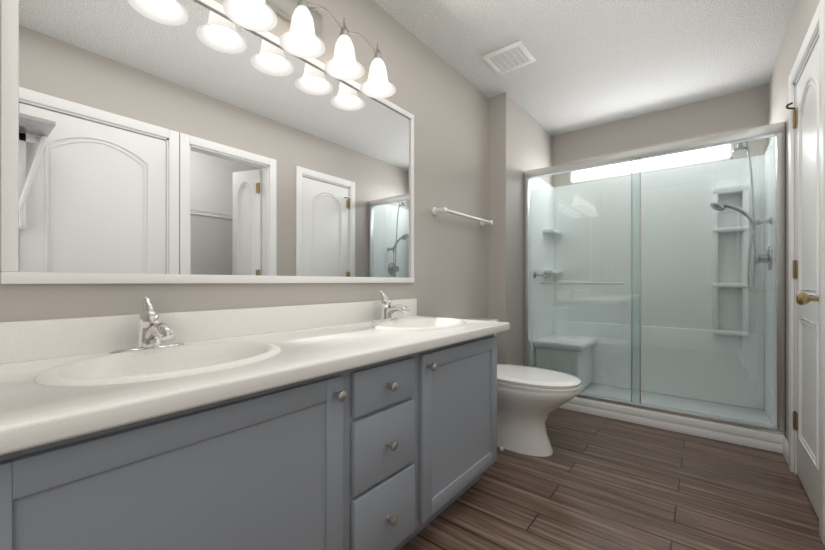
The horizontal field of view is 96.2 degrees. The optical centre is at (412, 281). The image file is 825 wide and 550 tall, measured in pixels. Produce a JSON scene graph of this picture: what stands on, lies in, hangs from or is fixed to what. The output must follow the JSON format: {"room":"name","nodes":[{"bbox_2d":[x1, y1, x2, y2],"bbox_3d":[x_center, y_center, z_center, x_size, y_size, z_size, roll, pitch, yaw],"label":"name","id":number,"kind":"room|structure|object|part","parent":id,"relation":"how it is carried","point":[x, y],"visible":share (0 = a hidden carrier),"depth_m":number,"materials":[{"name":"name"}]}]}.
{"room":"bathroom","nodes":[
{"label":"bathroom","id":0,"kind":"room"},
{"bbox_2d":[0,0,551,365],"bbox_3d":[-0.056,-0.230,2.083,0.270,2.460,4.600,0,0,38],"label":"wall","id":1,"kind":"structure","parent":0,"point":[477,153],"depth_m":2.37,"materials":[{"name":"grey paint"}]},
{"bbox_2d":[0,0,413,283],"bbox_3d":[-0.497,-0.485,1.533,0.016,0.980,1.620,0,0,38],"label":"mirror","id":2,"kind":"object","parent":1,"relation":"attached to","point":[172,141],"visible":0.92,"depth_m":1.22,"materials":[{"name":"clear glass"}]},
{"bbox_2d":[0,298,415,361],"bbox_3d":[-0.714,0.149,1.255,0.020,0.101,2.364,0,0,38],"label":"backsplash","id":3,"kind":"structure","parent":1,"relation":"attached to","point":[20,341],"depth_m":1.11,"materials":[{"name":"white stone"}]},
{"bbox_2d":[223,0,395,97],"bbox_3d":[-0.439,-1.056,1.458,0.200,0.258,1.019,0,0,38],"label":"sconce","id":4,"kind":"object","parent":1,"relation":"attached to","point":[301,37],"visible":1,"depth_m":1.50,"materials":[{"name":"white glass"}]},
{"bbox_2d":[432,207,492,226],"bbox_3d":[0.371,-0.450,2.574,0.090,0.052,0.692,0,0,38],"label":"towel rail","id":5,"kind":"object","parent":1,"relation":"attached to","point":[435,211],"visible":1,"depth_m":2.45,"materials":[{"name":"white metal"}]},
{"bbox_2d":[783,437,824,544],"bbox_3d":[0.334,0.950,1.214,1.720,0.100,3.720,0,0,38],"label":"baseboard","id":6,"kind":"structure","parent":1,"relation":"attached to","point":[785,447],"depth_m":2.07,"materials":[{"name":"white paint"}]},
{"bbox_2d":[373,0,795,135],"bbox_3d":[1.064,-1.490,1.122,3.260,0.060,4.720,0,0,38],"label":"ceiling","id":7,"kind":"structure","parent":0,"point":[598,62],"depth_m":2.30,"materials":[{"name":"white paint"}]},
{"bbox_2d":[482,40,535,74],"bbox_3d":[0.628,-1.453,2.409,0.260,0.012,0.260,0,0,38],"label":"ceiling vent","id":8,"kind":"object","parent":7,"relation":"in","point":[510,57],"visible":1,"depth_m":2.40,"materials":[{"name":"white paint"}]},
{"bbox_2d":[399,408,824,549],"bbox_3d":[1.064,1.030,1.122,3.260,0.060,4.720,0,0,38],"label":"floor","id":9,"kind":"structure","parent":0,"point":[593,482],"depth_m":1.70,"materials":[{"name":"brown wood"}]},
{"bbox_2d":[0,334,496,549],"bbox_3d":[-0.494,0.619,1.079,0.580,0.762,2.320,0,0,38],"label":"bathroom vanity","id":10,"kind":"object","parent":9,"relation":"on","point":[368,425],"depth_m":0.91,"materials":[{"name":"grey wood"}]},
{"bbox_2d":[0,314,509,461],"bbox_3d":[-0.487,0.218,1.076,0.598,0.040,2.364,0,0,38],"label":"countertop","id":11,"kind":"structure","parent":10,"relation":"on","point":[45,402],"depth_m":0.85,"materials":[{"name":"white stone"}]},
{"bbox_2d":[107,296,186,355],"bbox_3d":[-0.721,0.120,1.041,0.189,0.156,0.192,0,0,38],"label":"faucet","id":12,"kind":"object","parent":11,"relation":"on","point":[151,333],"depth_m":1.05,"materials":[{"name":"silver metal"}]},
{"bbox_2d":[34,341,280,424],"bbox_3d":[-0.591,0.263,0.938,0.386,0.151,0.518,0,0,38],"label":"sink","id":13,"kind":"object","parent":11,"relation":"in","point":[150,363],"depth_m":0.92,"materials":[{"name":"white ceramic"}]},
{"bbox_2d":[371,290,409,322],"bbox_3d":[-0.092,0.120,1.838,0.189,0.156,0.192,0,0,38],"label":"faucet","id":14,"kind":"object","parent":11,"relation":"on","point":[386,308],"depth_m":1.85,"materials":[{"name":"silver metal"}]},
{"bbox_2d":[371,317,466,355],"bbox_3d":[0.038,0.263,1.735,0.386,0.151,0.518,0,0,38],"label":"sink","id":15,"kind":"object","parent":11,"relation":"in","point":[419,325],"depth_m":1.82,"materials":[{"name":"white ceramic"}]},
{"bbox_2d":[469,318,581,456],"bbox_3d":[0.618,0.631,2.302,0.801,0.738,0.490,0,0,38],"label":"toilet","id":16,"kind":"object","parent":9,"relation":"on","point":[530,399],"visible":0.5,"depth_m":2.14,"materials":[{"name":"white ceramic"}]},
{"bbox_3d":[0.686,0.589,2.249,0.628,0.018,0.394,0,0,38],"label":"seat","id":17,"kind":"part","parent":16,"relation":"part of","materials":[{"name":"white ceramic"}]},
{"bbox_3d":[0.684,0.563,2.250,0.632,0.026,0.398,0,0,38],"label":"lid","id":18,"kind":"part","parent":16,"relation":"part of","materials":[{"name":"white ceramic"}]},
{"bbox_3d":[0.690,0.799,2.245,0.610,0.402,0.384,0,0,38],"label":"bowl","id":19,"kind":"part","parent":16,"relation":"part of","materials":[{"name":"white ceramic"}]},
{"bbox_2d":[524,121,785,453],"bbox_3d":[1.774,-0.016,2.916,1.566,2.032,0.780,0,0,38],"label":"shower","id":20,"kind":"object","parent":9,"relation":"on","point":[654,299],"visible":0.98,"depth_m":2.90,"materials":[{"name":"clear glass"}]},
{"bbox_3d":[1.293,-0.010,2.865,0.813,1.740,0.006,0,0,38],"label":"glass","id":21,"kind":"part","parent":20,"relation":"part of","materials":[{"name":"clear glass"}]},
{"bbox_3d":[1.879,-0.010,2.441,0.753,1.740,0.006,0,0,38],"label":"glass","id":22,"kind":"part","parent":20,"relation":"part of","materials":[{"name":"clear glass"}]},
{"bbox_2d":[552,85,767,186],"bbox_3d":[2.596,-0.230,2.843,2.950,2.460,0.120,0,0,38],"label":"wall","id":23,"kind":"structure","parent":0,"point":[741,110],"depth_m":3.11,"materials":[{"name":"grey paint"}]},
{"bbox_2d":[570,144,732,183],"bbox_3d":[2.027,-1.050,3.261,1.200,0.190,0.069,0,0,38],"label":"window","id":24,"kind":"structure","parent":23,"relation":"in","point":[663,161],"depth_m":3.19,"materials":[{"name":"white glass"}]},
{"bbox_2d":[768,0,819,440],"bbox_3d":[1.284,-0.230,0.948,0.100,2.460,4.480,0,0,38],"label":"wall","id":25,"kind":"structure","parent":0,"point":[802,15],"depth_m":2.13,"materials":[{"name":"grey paint"}]},
{"bbox_2d":[793,39,818,517],"bbox_3d":[1.824,-0.014,1.688,0.047,2.012,0.603,0,0,38],"label":"door","id":26,"kind":"structure","parent":25,"relation":"in","point":[808,473],"depth_m":1.70,"materials":[{"name":"white paint"}]},
{"bbox_2d":[785,102,794,108],"bbox_3d":[1.950,-0.905,1.906,0.044,0.010,0.096,0,0,38],"label":"hook","id":27,"kind":"object","parent":26,"relation":"attached to","point":[786,106],"depth_m":1.91,"materials":[{"name":"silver metal"}]},
{"bbox_3d":[1.984,-0.065,1.918,0.012,1.674,0.045,0,0,38],"label":"door hinge","id":28,"kind":"part","parent":26,"relation":"part of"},
{"bbox_2d":[796,75,818,469],"bbox_3d":[1.805,-0.070,1.654,0.183,1.714,0.449,0,0,38],"label":"panel","id":29,"kind":"object","parent":26,"relation":"attached to","point":[802,298],"depth_m":1.56,"materials":[{"name":"white paint"}]},
{"bbox_3d":[1.640,0.070,1.533,0.074,0.054,0.054,0,0,38],"label":"knob","id":30,"kind":"part","parent":29,"relation":"part of","materials":[{"name":"gold metal"}]},
{"bbox_2d":[788,0,824,543],"bbox_3d":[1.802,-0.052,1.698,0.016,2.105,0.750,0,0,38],"label":"door frame","id":31,"kind":"structure","parent":25,"relation":"attached to","point":[817,22],"depth_m":1.47,"materials":[{"name":"white paint"}]}
]}

